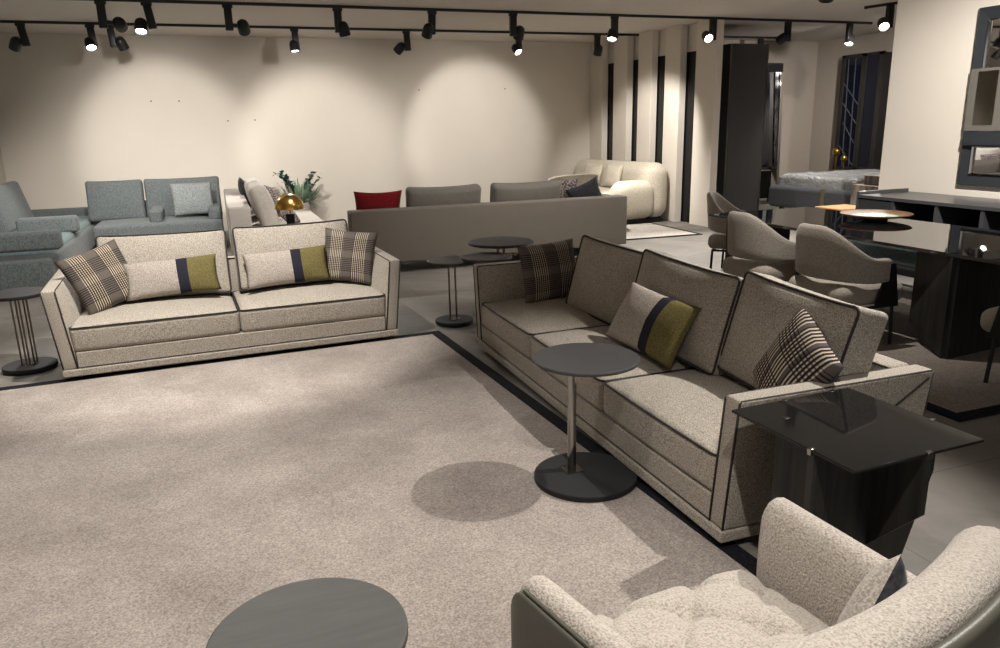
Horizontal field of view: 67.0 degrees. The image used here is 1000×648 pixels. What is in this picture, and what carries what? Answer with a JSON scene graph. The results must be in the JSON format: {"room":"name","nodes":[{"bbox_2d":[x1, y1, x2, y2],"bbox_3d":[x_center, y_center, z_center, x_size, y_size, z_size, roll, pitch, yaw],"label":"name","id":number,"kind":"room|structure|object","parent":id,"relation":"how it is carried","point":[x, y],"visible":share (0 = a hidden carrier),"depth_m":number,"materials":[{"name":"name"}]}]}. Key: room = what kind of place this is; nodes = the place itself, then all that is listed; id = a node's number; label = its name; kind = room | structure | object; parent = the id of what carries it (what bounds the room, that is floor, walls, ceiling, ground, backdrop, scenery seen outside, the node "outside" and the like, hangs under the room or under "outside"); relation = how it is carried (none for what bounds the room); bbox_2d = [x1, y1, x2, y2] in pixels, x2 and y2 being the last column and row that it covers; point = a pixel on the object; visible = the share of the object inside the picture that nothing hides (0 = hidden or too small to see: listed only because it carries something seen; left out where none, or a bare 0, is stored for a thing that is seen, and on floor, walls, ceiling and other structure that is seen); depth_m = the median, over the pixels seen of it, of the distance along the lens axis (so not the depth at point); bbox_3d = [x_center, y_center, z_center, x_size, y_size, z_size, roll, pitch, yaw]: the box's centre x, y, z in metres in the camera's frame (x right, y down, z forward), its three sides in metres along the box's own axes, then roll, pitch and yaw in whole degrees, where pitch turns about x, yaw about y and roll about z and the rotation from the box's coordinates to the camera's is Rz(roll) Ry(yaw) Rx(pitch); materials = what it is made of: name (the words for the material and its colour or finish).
{"room":"store","nodes":[
{"label":"store","id":0,"kind":"room"},
{"bbox_2d":[0,33,590,225],"bbox_3d":[-2.786,-3.383,13.408,10.820,3.160,0.150,-7,16,-19],"label":"wall","id":1,"kind":"structure","parent":0,"point":[353,111],"depth_m":12.95,"materials":[{"name":"paint"}]},
{"bbox_2d":[0,0,897,42],"bbox_3d":[2.426,-3.055,5.246,15.220,0.120,18.860,-7,16,-19],"label":"ceiling","id":2,"kind":"structure","parent":0,"point":[27,10],"depth_m":10.72,"materials":[{"name":"paint"}]},
{"bbox_2d":[0,20,775,38],"bbox_3d":[-0.848,-4.704,12.125,13.390,0.038,0.040,-7,16,-19],"label":"track","id":3,"kind":"object","parent":2,"relation":"attached to","point":[1,21],"visible":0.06,"depth_m":11.49,"materials":[{"name":"black metal"}]},
{"bbox_2d":[8,23,30,51],"bbox_3d":[-6.505,-3.862,10.188,0.270,0.366,0.189,-7,16,-19],"label":"track spotlight","id":4,"kind":"object","parent":3,"relation":"hanging from","point":[15,43],"visible":1,"depth_m":10.16,"materials":[{"name":"black metal"}]},
{"bbox_2d":[84,25,97,51],"bbox_3d":[-5.678,-3.958,10.456,0.162,0.353,0.192,-7,16,-19],"label":"track spotlight","id":5,"kind":"object","parent":3,"relation":"hanging from","point":[90,42],"visible":1,"depth_m":10.43,"materials":[{"name":"black metal"}]},
{"bbox_2d":[107,25,128,50],"bbox_3d":[-5.352,-4.002,10.576,0.271,0.343,0.170,-15,20,-42],"label":"track spotlight","id":6,"kind":"object","parent":3,"relation":"hanging from","point":[120,42],"visible":0.82,"depth_m":10.54,"materials":[{"name":"black metal"}]},
{"bbox_2d":[289,29,299,52],"bbox_3d":[-3.101,-4.263,11.369,0.150,0.339,0.162,-7,16,-19],"label":"track spotlight","id":7,"kind":"object","parent":3,"relation":"hanging from","point":[294,45],"visible":1,"depth_m":11.34,"materials":[{"name":"black metal"}]},
{"bbox_2d":[393,31,410,54],"bbox_3d":[-1.550,-4.435,11.922,0.276,0.355,0.176,0,15,4],"label":"track spotlight","id":8,"kind":"object","parent":3,"relation":"hanging from","point":[400,47],"visible":1,"depth_m":11.90,"materials":[{"name":"black metal"}]},
{"bbox_2d":[74,0,872,24],"bbox_3d":[-0.148,-4.203,10.154,13.290,0.038,0.040,-7,16,-19],"label":"track","id":9,"kind":"object","parent":2,"relation":"attached to","point":[151,1],"visible":1,"depth_m":10.00,"materials":[{"name":"black metal"}]},
{"bbox_2d":[94,1,127,32],"bbox_3d":[-4.467,-3.531,8.679,0.310,0.330,0.192,-7,16,-19],"label":"track spotlight","id":10,"kind":"object","parent":9,"relation":"hanging from","point":[119,23],"visible":1,"depth_m":8.64,"materials":[{"name":"black metal"}]},
{"bbox_2d":[134,2,156,35],"bbox_3d":[-4.138,-3.548,8.784,0.247,0.364,0.187,-7,16,-19],"label":"track spotlight","id":11,"kind":"object","parent":9,"relation":"hanging from","point":[141,26],"visible":1,"depth_m":8.77,"materials":[{"name":"black metal"}]},
{"bbox_2d":[222,5,250,35],"bbox_3d":[-3.188,-3.672,9.139,0.304,0.347,0.200,-7,16,-19],"label":"track spotlight","id":12,"kind":"object","parent":9,"relation":"hanging from","point":[242,25],"visible":1,"depth_m":9.09,"materials":[{"name":"black metal"}]},
{"bbox_2d":[332,8,350,36],"bbox_3d":[-1.993,-3.808,9.548,0.153,0.344,0.207,11,19,39],"label":"track spotlight","id":13,"kind":"object","parent":9,"relation":"hanging from","point":[341,27],"visible":1,"depth_m":9.50,"materials":[{"name":"black metal"}]},
{"bbox_2d":[421,11,436,38],"bbox_3d":[-0.947,-3.932,9.938,0.194,0.348,0.186,9,18,35],"label":"track spotlight","id":14,"kind":"object","parent":9,"relation":"hanging from","point":[429,29],"visible":1,"depth_m":9.89,"materials":[{"name":"black metal"}]},
{"bbox_2d":[508,13,524,40],"bbox_3d":[0.226,-4.063,10.345,0.226,0.351,0.194,-7,16,-19],"label":"track spotlight","id":15,"kind":"object","parent":9,"relation":"hanging from","point":[517,32],"visible":1,"depth_m":10.29,"materials":[{"name":"black metal"}]},
{"bbox_2d":[607,16,618,42],"bbox_3d":[1.610,-4.220,10.814,0.146,0.348,0.184,6,17,27],"label":"track spotlight","id":16,"kind":"object","parent":9,"relation":"hanging from","point":[612,35],"visible":1,"depth_m":10.79,"materials":[{"name":"black metal"}]},
{"bbox_2d":[701,19,716,43],"bbox_3d":[3.154,-4.398,11.356,0.242,0.345,0.201,-7,16,-19],"label":"track spotlight","id":17,"kind":"object","parent":9,"relation":"hanging from","point":[709,36],"visible":1,"depth_m":11.34,"materials":[{"name":"black metal"}]},
{"bbox_2d":[776,22,791,44],"bbox_3d":[4.446,-4.556,11.844,0.201,0.345,0.202,11,19,38],"label":"track spotlight","id":18,"kind":"object","parent":9,"relation":"hanging from","point":[784,37],"visible":1,"depth_m":11.80,"materials":[{"name":"black metal"}]},
{"bbox_2d":[864,1,897,8],"bbox_3d":[5.376,-4.353,10.246,0.041,0.038,0.880,-11,18,-34],"label":"track","id":19,"kind":"object","parent":2,"relation":"attached to","point":[890,3],"visible":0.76,"depth_m":10.40,"materials":[{"name":"black metal"}]},
{"bbox_2d":[877,5,894,31],"bbox_3d":[5.250,-4.167,10.301,0.179,0.349,0.257,11,19,39],"label":"track spotlight","id":20,"kind":"object","parent":19,"relation":"attached to","point":[884,23],"visible":1,"depth_m":10.28,"materials":[{"name":"black metal"}]},
{"bbox_2d":[0,204,999,575],"bbox_3d":[2.498,0.117,6.078,15.220,0.120,18.860,-7,16,-19],"label":"floor","id":21,"kind":"structure","parent":0,"point":[963,493],"depth_m":5.56,"materials":[{"name":"concrete"}]},
{"bbox_2d":[0,287,57,374],"bbox_3d":[-3.450,0.046,5.470,0.410,0.563,0.410,-7,16,-19],"label":"side table","id":22,"kind":"object","parent":21,"relation":"on","point":[28,365],"visible":0.91,"depth_m":5.46,"materials":[{"name":"brown metal"}]},
{"bbox_2d":[0,181,97,289],"bbox_3d":[-6.079,-1.293,9.731,1.440,0.979,4.490,-7,16,-19],"label":"sofa","id":23,"kind":"object","parent":21,"relation":"on","point":[31,241],"visible":0.93,"depth_m":8.84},
{"bbox_2d":[0,181,33,231],"bbox_3d":[-6.564,-1.546,10.026,0.352,0.619,1.543,-7,16,-19],"label":"cushion","id":24,"kind":"object","parent":23,"relation":"on","point":[14,205],"depth_m":9.87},
{"bbox_2d":[0,216,91,255],"bbox_3d":[-5.979,-1.153,9.796,0.920,0.160,3.508,-7,16,-19],"label":"seat cushion","id":25,"kind":"object","parent":23,"relation":"on","point":[71,237],"depth_m":9.48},
{"bbox_2d":[85,176,223,240],"bbox_3d":[-5.024,-1.602,11.053,1.817,1.010,1.378,-7,16,-19],"label":"sofa","id":26,"kind":"object","parent":21,"relation":"on","point":[118,207],"visible":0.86,"depth_m":10.90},
{"bbox_2d":[85,179,146,222],"bbox_3d":[-5.611,-1.797,11.042,0.752,0.600,0.331,-7,16,-19],"label":"cushion","id":27,"kind":"object","parent":26,"relation":"on","point":[123,199],"depth_m":10.93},
{"bbox_2d":[92,214,223,240],"bbox_3d":[-4.900,-1.416,10.944,1.680,0.240,1.008,-7,16,-19],"label":"seat cushion","id":28,"kind":"object","parent":26,"relation":"on","point":[136,223],"depth_m":10.58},
{"bbox_2d":[143,176,222,216],"bbox_3d":[-4.750,-1.897,11.346,1.046,0.601,0.331,-7,16,-19],"label":"cushion","id":29,"kind":"object","parent":26,"relation":"on","point":[158,192],"depth_m":11.16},
{"bbox_2d":[170,181,212,216],"bbox_3d":[-4.478,-1.825,11.006,0.560,0.471,0.210,-8,16,-25],"label":"throw pillow","id":30,"kind":"object","parent":26,"relation":"on","point":[188,198],"visible":0.96,"depth_m":10.94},
{"bbox_2d":[39,219,400,377],"bbox_3d":[-2.107,-0.286,5.955,2.489,0.923,0.986,-7,16,-22],"label":"sofa","id":31,"kind":"object","parent":21,"relation":"on","point":[231,320],"visible":0.82,"depth_m":5.71,"materials":[{"name":"fabric"}]},
{"bbox_2d":[54,239,127,314],"bbox_3d":[-2.921,-0.340,5.549,0.229,0.515,0.544,9,18,35],"label":"throw pillow","id":32,"kind":"object","parent":31,"relation":"on","point":[98,277],"visible":0.92,"depth_m":5.47,"materials":[{"name":"fabric"}]},
{"bbox_2d":[69,293,239,351],"bbox_3d":[-2.576,-0.058,5.695,1.107,0.225,0.768,-7,16,-22],"label":"seat cushion","id":33,"kind":"object","parent":31,"relation":"on","point":[183,318],"depth_m":5.42,"materials":[{"name":"fabric"}]},
{"bbox_2d":[97,230,229,301],"bbox_3d":[-2.611,-0.453,5.900,0.929,0.535,0.300,-7,16,-22],"label":"cushion","id":34,"kind":"object","parent":31,"relation":"on","point":[136,248],"depth_m":5.84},
{"bbox_2d":[123,254,221,300],"bbox_3d":[-2.489,-0.358,5.735,0.672,0.286,0.170,-8,16,-26],"label":"lumbar pillow","id":35,"kind":"object","parent":31,"relation":"on","point":[197,273],"visible":1,"depth_m":5.68,"materials":[{"name":"fabric"}]},
{"bbox_2d":[241,245,330,289],"bbox_3d":[-1.707,-0.459,6.053,0.674,0.295,0.161,-6,15,-18],"label":"lumbar pillow","id":36,"kind":"object","parent":31,"relation":"on","point":[264,269],"visible":1,"depth_m":6.00,"materials":[{"name":"fabric"}]},
{"bbox_2d":[231,220,345,291],"bbox_3d":[-1.713,-0.573,6.265,0.929,0.529,0.305,-7,16,-22],"label":"cushion","id":37,"kind":"object","parent":31,"relation":"on","point":[270,238],"depth_m":6.12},
{"bbox_2d":[234,281,385,331],"bbox_3d":[-1.554,-0.190,6.110,1.107,0.225,0.768,-7,16,-22],"label":"seat cushion","id":38,"kind":"object","parent":31,"relation":"on","point":[297,306],"depth_m":5.84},
{"bbox_2d":[324,227,377,284],"bbox_3d":[-1.251,-0.562,6.250,0.485,0.466,0.194,-1,15,2],"label":"throw pillow","id":39,"kind":"object","parent":31,"relation":"on","point":[349,255],"visible":0.96,"depth_m":6.20,"materials":[{"name":"fabric"}]},
{"bbox_2d":[224,177,322,255],"bbox_3d":[-3.231,-1.566,10.745,1.230,1.017,3.300,-7,16,-19],"label":"sofa","id":40,"kind":"object","parent":21,"relation":"on","point":[239,213],"visible":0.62,"depth_m":9.35,"materials":[{"name":"beige fabric"}]},
{"bbox_2d":[244,177,260,214],"bbox_3d":[-3.404,-1.767,10.628,0.332,0.560,0.746,-7,16,-19],"label":"cushion","id":41,"kind":"object","parent":40,"relation":"on","point":[249,180],"depth_m":10.42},
{"bbox_2d":[247,182,278,225],"bbox_3d":[-3.022,-1.513,9.628,0.332,0.560,0.746,-7,16,-19],"label":"cushion","id":42,"kind":"object","parent":40,"relation":"on","point":[263,205],"depth_m":9.32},
{"bbox_2d":[250,206,314,218],"bbox_3d":[-3.395,-1.651,11.559,0.980,0.185,1.628,-7,16,-19],"label":"seat cushion","id":43,"kind":"object","parent":40,"relation":"on","point":[300,212],"depth_m":11.20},
{"bbox_2d":[252,215,322,225],"bbox_3d":[-2.825,-1.272,10.068,0.980,0.185,1.628,-7,16,-19],"label":"seat cushion","id":44,"kind":"object","parent":40,"relation":"on","point":[303,218],"depth_m":10.27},
{"bbox_2d":[273,170,321,210],"bbox_3d":[-3.368,-2.098,12.791,0.659,1.013,0.762,7,17,28],"label":"potted plant","id":45,"kind":"object","parent":21,"relation":"on","point":[303,192],"visible":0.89,"depth_m":12.71,"materials":[{"name":"green plant"}]},
{"bbox_2d":[0,330,756,647],"bbox_3d":[-0.827,1.288,1.640,4.400,0.012,8.600,-7,16,-22],"label":"area rug","id":46,"kind":"object","parent":21,"relation":"on","point":[140,508],"visible":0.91,"depth_m":3.40,"materials":[{"name":"carpet"}]},
{"bbox_2d":[206,578,407,647],"bbox_3d":[-0.390,0.946,1.644,0.410,0.629,0.410,-7,16,-19],"label":"side table","id":47,"kind":"object","parent":46,"relation":"on","point":[317,612],"visible":1,"depth_m":1.61,"materials":[{"name":"grey wood"}]},
{"bbox_2d":[533,343,639,502],"bbox_3d":[0.402,0.445,3.532,0.490,0.606,0.490,-7,16,-19],"label":"side table","id":48,"kind":"object","parent":46,"relation":"on","point":[585,477],"visible":0.96,"depth_m":3.52,"materials":[{"name":"paint"}]},
{"bbox_2d":[511,497,999,647],"bbox_3d":[0.552,0.863,1.749,1.729,0.704,0.743,-8,16,-25],"label":"armchair","id":49,"kind":"object","parent":46,"relation":"on","point":[808,571],"visible":0.98,"depth_m":1.80,"materials":[{"name":"fabric"}]},
{"bbox_2d":[596,570,828,647],"bbox_3d":[0.534,0.869,1.817,0.690,0.260,0.610,-8,16,-25],"label":"seat cushion","id":50,"kind":"object","parent":49,"relation":"on","point":[730,609],"depth_m":1.90,"materials":[{"name":"fabric"}]},
{"bbox_2d":[836,554,906,623],"bbox_3d":[0.860,0.722,1.776,0.145,0.466,0.480,13,20,42],"label":"throw pillow","id":51,"kind":"object","parent":49,"relation":"on","point":[888,577],"visible":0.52,"depth_m":1.68,"materials":[{"name":"fabric"}]},
{"bbox_2d":[427,255,474,326],"bbox_3d":[-0.401,-0.282,6.486,0.430,0.548,0.430,-7,16,-19],"label":"side table","id":52,"kind":"object","parent":21,"relation":"on","point":[455,320],"visible":0.92,"depth_m":6.46,"materials":[{"name":"black metal"}]},
{"bbox_2d":[461,252,511,262],"bbox_3d":[-0.105,-0.285,6.401,0.430,0.583,0.450,-7,16,-19],"label":"side table","id":53,"kind":"object","parent":21,"relation":"on","point":[481,257],"visible":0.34,"depth_m":6.28,"materials":[{"name":"grey wood"}]},
{"bbox_2d":[347,180,626,261],"bbox_3d":[-0.213,-1.319,9.634,3.540,0.972,1.110,-7,16,-19],"label":"sofa","id":54,"kind":"object","parent":21,"relation":"on","point":[434,221],"visible":0.85,"depth_m":9.11,"materials":[{"name":"grey fabric"}]},
{"bbox_2d":[353,190,401,209],"bbox_3d":[-1.452,-1.345,8.995,0.578,0.499,0.188,-8,16,-24],"label":"throw pillow","id":55,"kind":"object","parent":54,"relation":"on","point":[363,200],"visible":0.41,"depth_m":8.88,"materials":[{"name":"red fabric"}]},
{"bbox_2d":[405,184,480,206],"bbox_3d":[-0.692,-1.428,9.216,0.928,0.528,0.297,-7,16,-19],"label":"cushion","id":56,"kind":"object","parent":54,"relation":"on","point":[470,193],"depth_m":9.05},
{"bbox_2d":[490,180,560,201],"bbox_3d":[0.316,-1.544,9.572,0.938,0.529,0.297,-7,16,-19],"label":"cushion","id":57,"kind":"object","parent":54,"relation":"on","point":[551,189],"depth_m":9.40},
{"bbox_2d":[558,178,577,197],"bbox_3d":[0.825,-1.695,9.896,0.422,0.408,0.172,-9,17,-28],"label":"throw pillow","id":58,"kind":"object","parent":54,"relation":"on","point":[565,184],"visible":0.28,"depth_m":9.81,"materials":[{"name":"fabric"}]},
{"bbox_2d":[565,176,601,197],"bbox_3d":[1.130,-1.651,9.860,0.569,0.561,0.180,-1,15,1],"label":"throw pillow","id":59,"kind":"object","parent":54,"relation":"on","point":[590,188],"visible":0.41,"depth_m":9.76,"materials":[{"name":"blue fabric"}]},
{"bbox_2d":[468,236,533,261],"bbox_3d":[0.015,-0.435,6.849,0.590,0.640,0.590,-7,16,-19],"label":"side table","id":60,"kind":"object","parent":21,"relation":"on","point":[504,242],"visible":0.31,"depth_m":6.69,"materials":[{"name":"grey wood"}]},
{"bbox_2d":[551,159,666,223],"bbox_3d":[1.876,-2.451,13.724,1.048,0.994,2.629,-8,16,-25],"label":"sofa","id":61,"kind":"object","parent":21,"relation":"on","point":[644,184],"visible":0.44,"depth_m":12.70,"materials":[{"name":"beige fabric"}]},
{"bbox_2d":[601,164,622,186],"bbox_3d":[1.996,-2.631,13.440,0.195,0.404,0.501,-9,16,-26],"label":"throw pillow","id":62,"kind":"object","parent":61,"relation":"on","point":[612,174],"visible":0.91,"depth_m":13.35,"materials":[{"name":"beige fabric"}]},
{"bbox_2d":[626,223,702,239],"bbox_3d":[1.572,-1.400,11.676,2.600,0.012,1.550,-6,15,-17],"label":"area rug","id":63,"kind":"object","parent":21,"relation":"on","point":[637,231],"visible":0.37,"depth_m":11.65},
{"bbox_2d":[548,174,597,185],"bbox_3d":[1.184,-1.992,12.196,0.821,0.886,0.724,-7,16,-19],"label":"armchair","id":64,"kind":"object","parent":63,"relation":"on","point":[582,178],"visible":0.14,"depth_m":11.78,"materials":[{"name":"beige fabric"}]},
{"bbox_2d":[473,235,933,542],"bbox_3d":[0.788,0.039,4.419,0.966,0.946,3.199,-6,16,-19],"label":"sofa","id":65,"kind":"object","parent":21,"relation":"on","point":[676,428],"visible":0.68,"depth_m":3.58,"materials":[{"name":"fabric"}]},
{"bbox_2d":[482,297,607,358],"bbox_3d":[0.374,-0.027,5.321,0.768,0.225,0.973,-6,16,-19],"label":"seat cushion","id":66,"kind":"object","parent":65,"relation":"on","point":[512,322],"depth_m":5.09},
{"bbox_2d":[517,238,574,303],"bbox_3d":[0.361,-0.383,5.486,0.511,0.429,0.169,-9,17,-28],"label":"throw pillow","id":67,"kind":"object","parent":65,"relation":"on","point":[547,269],"visible":0.9,"depth_m":5.41,"materials":[{"name":"fabric"}]},
{"bbox_2d":[567,236,641,323],"bbox_3d":[0.776,-0.259,4.959,0.300,0.551,0.893,-8,16,-25],"label":"cushion","id":68,"kind":"object","parent":65,"relation":"on","point":[604,272],"depth_m":4.93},
{"bbox_2d":[531,326,691,410],"bbox_3d":[0.706,0.200,4.430,0.768,0.225,0.973,-6,16,-19],"label":"seat cushion","id":69,"kind":"object","parent":65,"relation":"on","point":[589,390],"depth_m":4.15,"materials":[{"name":"fabric"}]},
{"bbox_2d":[605,282,700,368],"bbox_3d":[0.822,-0.006,4.130,0.214,0.339,0.613,-8,16,-23],"label":"lumbar pillow","id":70,"kind":"object","parent":65,"relation":"on","point":[656,325],"visible":1,"depth_m":4.03,"materials":[{"name":"fabric"}]},
{"bbox_2d":[604,369,751,489],"bbox_3d":[1.038,0.426,3.539,0.768,0.225,0.973,-6,16,-19],"label":"seat cushion","id":71,"kind":"object","parent":65,"relation":"on","point":[674,415],"depth_m":3.44,"materials":[{"name":"fabric"}]},
{"bbox_2d":[636,250,742,375],"bbox_3d":[1.034,-0.084,4.178,0.305,0.532,0.955,-6,16,-19],"label":"cushion","id":72,"kind":"object","parent":65,"relation":"on","point":[717,294],"depth_m":3.89,"materials":[{"name":"fabric"}]},
{"bbox_2d":[753,308,844,388],"bbox_3d":[1.238,0.196,3.185,0.220,0.542,0.582,-1,15,2],"label":"throw pillow","id":73,"kind":"object","parent":65,"relation":"on","point":[801,352],"visible":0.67,"depth_m":3.10,"materials":[{"name":"fabric"}]},
{"bbox_2d":[719,272,887,388],"bbox_3d":[1.325,0.092,3.399,0.321,0.541,0.789,-6,16,-19],"label":"cushion","id":74,"kind":"object","parent":65,"relation":"on","point":[759,306],"depth_m":3.37,"materials":[{"name":"fabric"}]},
{"bbox_2d":[716,43,768,210],"bbox_3d":[3.768,-3.315,13.215,0.758,2.840,1.606,-7,16,-19],"label":"wardrobe","id":75,"kind":"object","parent":21,"relation":"on","point":[744,66],"visible":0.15,"depth_m":12.44,"materials":[{"name":"laminate"}]},
{"bbox_2d":[759,63,783,204],"bbox_3d":[5.380,-3.764,15.021,0.480,2.720,0.144,-7,16,-19],"label":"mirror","id":76,"kind":"object","parent":21,"relation":"on","point":[770,153],"visible":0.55,"depth_m":15.02,"materials":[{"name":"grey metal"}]},
{"bbox_2d":[768,169,879,208],"bbox_3d":[5.621,-1.958,11.851,2.112,0.826,1.750,-8,16,-23],"label":"bed","id":77,"kind":"object","parent":21,"relation":"on","point":[808,189],"visible":0.49,"depth_m":11.52,"materials":[{"name":"fabric"}]},
{"bbox_2d":[731,388,983,558],"bbox_3d":[1.191,0.649,2.631,0.568,0.658,0.563,-7,16,-21],"label":"end table","id":78,"kind":"object","parent":21,"relation":"on","point":[862,464],"visible":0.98,"depth_m":2.47,"materials":[{"name":"black glass"}]},
{"bbox_2d":[850,174,879,204],"bbox_3d":[4.959,-1.483,9.913,0.543,0.920,0.500,-7,16,-19],"label":"trunk","id":79,"kind":"object","parent":21,"relation":"on","point":[871,182],"visible":0.12,"depth_m":9.83,"materials":[{"name":"brown wood"}]},
{"bbox_2d":[787,281,999,421],"bbox_3d":[3.104,-0.077,6.503,2.700,0.012,4.100,-7,16,-19],"label":"area rug","id":80,"kind":"object","parent":21,"relation":"on","point":[958,392],"visible":0.35,"depth_m":5.02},
{"bbox_2d":[707,191,742,268],"bbox_3d":[2.583,-0.982,8.213,0.686,0.896,0.670,6,17,27],"label":"dining chair","id":81,"kind":"object","parent":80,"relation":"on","point":[716,203],"visible":0.38,"depth_m":8.07,"materials":[{"name":"grey fabric"}]},
{"bbox_2d":[722,211,799,281],"bbox_3d":[2.317,-0.547,6.577,0.686,0.896,0.670,-7,16,-19],"label":"dining chair","id":82,"kind":"object","parent":80,"relation":"on","point":[754,246],"visible":0.71,"depth_m":6.30,"materials":[{"name":"grey fabric"}]},
{"bbox_2d":[789,223,902,344],"bbox_3d":[2.580,-0.329,5.721,0.686,0.896,0.670,-7,16,-19],"label":"dining chair","id":83,"kind":"object","parent":80,"relation":"on","point":[827,263],"visible":0.84,"depth_m":5.45,"materials":[{"name":"grey fabric"}]},
{"bbox_2d":[709,207,999,358],"bbox_3d":[3.225,-0.462,6.484,1.243,0.738,3.100,-7,16,-19],"label":"dining table","id":84,"kind":"object","parent":80,"relation":"on","point":[957,274],"visible":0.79,"depth_m":5.40,"materials":[{"name":"black glass"}]},
{"bbox_2d":[840,209,913,220],"bbox_3d":[3.404,-0.975,6.841,0.606,0.064,0.606,-7,16,-19],"label":"bowl","id":85,"kind":"object","parent":84,"relation":"on","point":[867,214],"visible":1,"depth_m":6.87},
{"bbox_2d":[847,239,916,264],"bbox_3d":[3.929,-0.533,7.193,0.360,0.485,1.908,-7,16,-19],"label":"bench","id":86,"kind":"object","parent":80,"relation":"on","point":[874,250],"visible":0.18,"depth_m":7.23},
{"bbox_2d":[980,305,999,382],"bbox_3d":[3.432,-0.050,4.585,0.670,0.896,0.686,-8,16,-23],"label":"dining chair","id":87,"kind":"object","parent":80,"relation":"on","point":[990,318],"visible":1,"depth_m":4.71,"materials":[{"name":"black metal"}]},
{"bbox_2d":[855,188,999,277],"bbox_3d":[4.984,-0.720,7.140,0.745,0.850,3.520,-7,16,-19],"label":"sideboard","id":88,"kind":"object","parent":21,"relation":"on","point":[976,212],"visible":0.3,"depth_m":7.89,"materials":[{"name":"paint"}]},
{"bbox_2d":[858,191,999,211],"bbox_3d":[4.976,-1.080,7.046,0.745,0.035,3.450,-7,16,-19],"label":"countertop","id":89,"kind":"structure","parent":88,"relation":"on","point":[967,202],"depth_m":7.81,"materials":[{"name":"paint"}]},
{"bbox_3d":[-2.401,-0.783,8.786,0.440,0.460,0.440,-7,16,-19],"label":"side table","id":90,"kind":"object","parent":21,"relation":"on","visible":0},
{"bbox_2d":[275,193,303,223],"bbox_3d":[-2.407,-1.247,8.665,0.330,0.500,0.330,-7,16,-19],"label":"table lamp","id":91,"kind":"object","parent":90,"relation":"on","point":[288,201],"visible":0.95,"depth_m":8.53,"materials":[{"name":"gold metal"}]},
{"bbox_2d":[590,40,608,159],"bbox_3d":[1.923,-3.838,14.735,0.125,3.160,0.500,-7,16,-19],"label":"pillar","id":92,"kind":"structure","parent":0,"point":[598,65],"depth_m":14.53,"materials":[{"name":"paint"}]},
{"bbox_2d":[612,36,633,160],"bbox_3d":[2.270,-3.659,14.022,0.125,3.160,0.500,-7,16,-19],"label":"pillar","id":93,"kind":"structure","parent":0,"point":[624,45],"depth_m":13.80,"materials":[{"name":"paint"}]},
{"bbox_2d":[607,63,613,159],"bbox_3d":[2.182,-3.554,14.460,0.044,2.740,0.718,-8,16,-25],"label":"window","id":94,"kind":"structure","parent":93,"relation":"attached to","point":[611,65],"depth_m":14.41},
{"bbox_2d":[636,30,658,161],"bbox_3d":[2.594,-3.498,13.383,0.125,3.160,0.440,-7,16,-19],"label":"pillar","id":95,"kind":"structure","parent":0,"point":[648,40],"depth_m":13.17,"materials":[{"name":"paint"}]},
{"bbox_2d":[631,59,638,160],"bbox_3d":[2.522,-3.381,13.770,0.044,2.740,0.669,-9,16,-26],"label":"window","id":96,"kind":"structure","parent":95,"relation":"attached to","point":[635,62],"depth_m":13.72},
{"bbox_2d":[660,24,687,221],"bbox_3d":[2.921,-3.329,12.709,0.125,3.160,0.450,-7,16,-19],"label":"pillar","id":97,"kind":"structure","parent":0,"point":[676,36],"depth_m":12.59,"materials":[{"name":"paint"}]},
{"bbox_2d":[655,56,664,216],"bbox_3d":[2.841,-3.220,13.130,0.044,2.740,0.727,-8,16,-24],"label":"window","id":98,"kind":"structure","parent":97,"relation":"attached to","point":[661,59],"depth_m":13.08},
{"bbox_2d":[687,23,697,51],"bbox_3d":[3.142,-4.579,12.053,0.044,0.420,0.729,-8,16,-25],"label":"trim","id":99,"kind":"structure","parent":0,"point":[692,28],"depth_m":12.11,"materials":[{"name":"paint"}]},
{"bbox_2d":[689,19,723,226],"bbox_3d":[3.275,-3.152,12.004,0.125,3.160,0.520,-7,16,-19],"label":"pillar","id":100,"kind":"structure","parent":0,"point":[709,57],"depth_m":11.91,"materials":[{"name":"paint"}]},
{"bbox_2d":[681,51,695,221],"bbox_3d":[3.177,-3.051,12.454,0.044,2.740,0.729,-8,16,-25],"label":"window","id":101,"kind":"structure","parent":100,"relation":"attached to","point":[691,56],"depth_m":12.50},
{"bbox_2d":[723,40,818,176],"bbox_3d":[4.601,-4.002,15.128,4.300,3.160,0.150,-7,16,-19],"label":"wall","id":102,"kind":"structure","parent":0,"point":[799,58],"depth_m":15.46,"materials":[{"name":"paint"}]},
{"bbox_2d":[808,30,894,171],"bbox_3d":[7.787,-3.401,12.565,0.150,3.160,7.000,-7,16,-19],"label":"wall","id":103,"kind":"structure","parent":0,"point":[830,52],"depth_m":15.23,"materials":[{"name":"paint"}]},
{"bbox_2d":[833,51,891,169],"bbox_3d":[6.871,-3.991,14.260,0.320,2.120,0.990,-7,16,-19],"label":"window","id":104,"kind":"structure","parent":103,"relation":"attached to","point":[865,77],"depth_m":14.10,"materials":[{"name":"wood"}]},
{"bbox_2d":[878,0,999,198],"bbox_3d":[6.763,-1.050,3.693,0.350,3.160,11.700,-7,16,-19],"label":"wall","id":105,"kind":"structure","parent":0,"point":[934,43],"depth_m":8.36,"materials":[{"name":"paint"}]},
{"bbox_2d":[957,145,999,187],"bbox_3d":[5.013,-1.643,7.854,0.049,0.411,0.486,-7,16,-19],"label":"wall mirror","id":106,"kind":"object","parent":105,"relation":"attached to","point":[979,166],"depth_m":7.88,"materials":[{"name":"mirror"}]},
{"bbox_2d":[961,67,999,146],"bbox_3d":[5.189,-2.046,7.072,0.045,0.780,1.795,-7,16,-19],"label":"mirror panel","id":107,"kind":"object","parent":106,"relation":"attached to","point":[982,115],"visible":1,"depth_m":7.70,"materials":[{"name":"mirror"}]},
{"bbox_2d":[972,5,999,68],"bbox_3d":[4.953,-2.893,7.614,0.049,0.587,0.305,-7,16,-19],"label":"wall mirror","id":108,"kind":"object","parent":105,"relation":"attached to","point":[986,54],"depth_m":7.65,"materials":[{"name":"mirror"}]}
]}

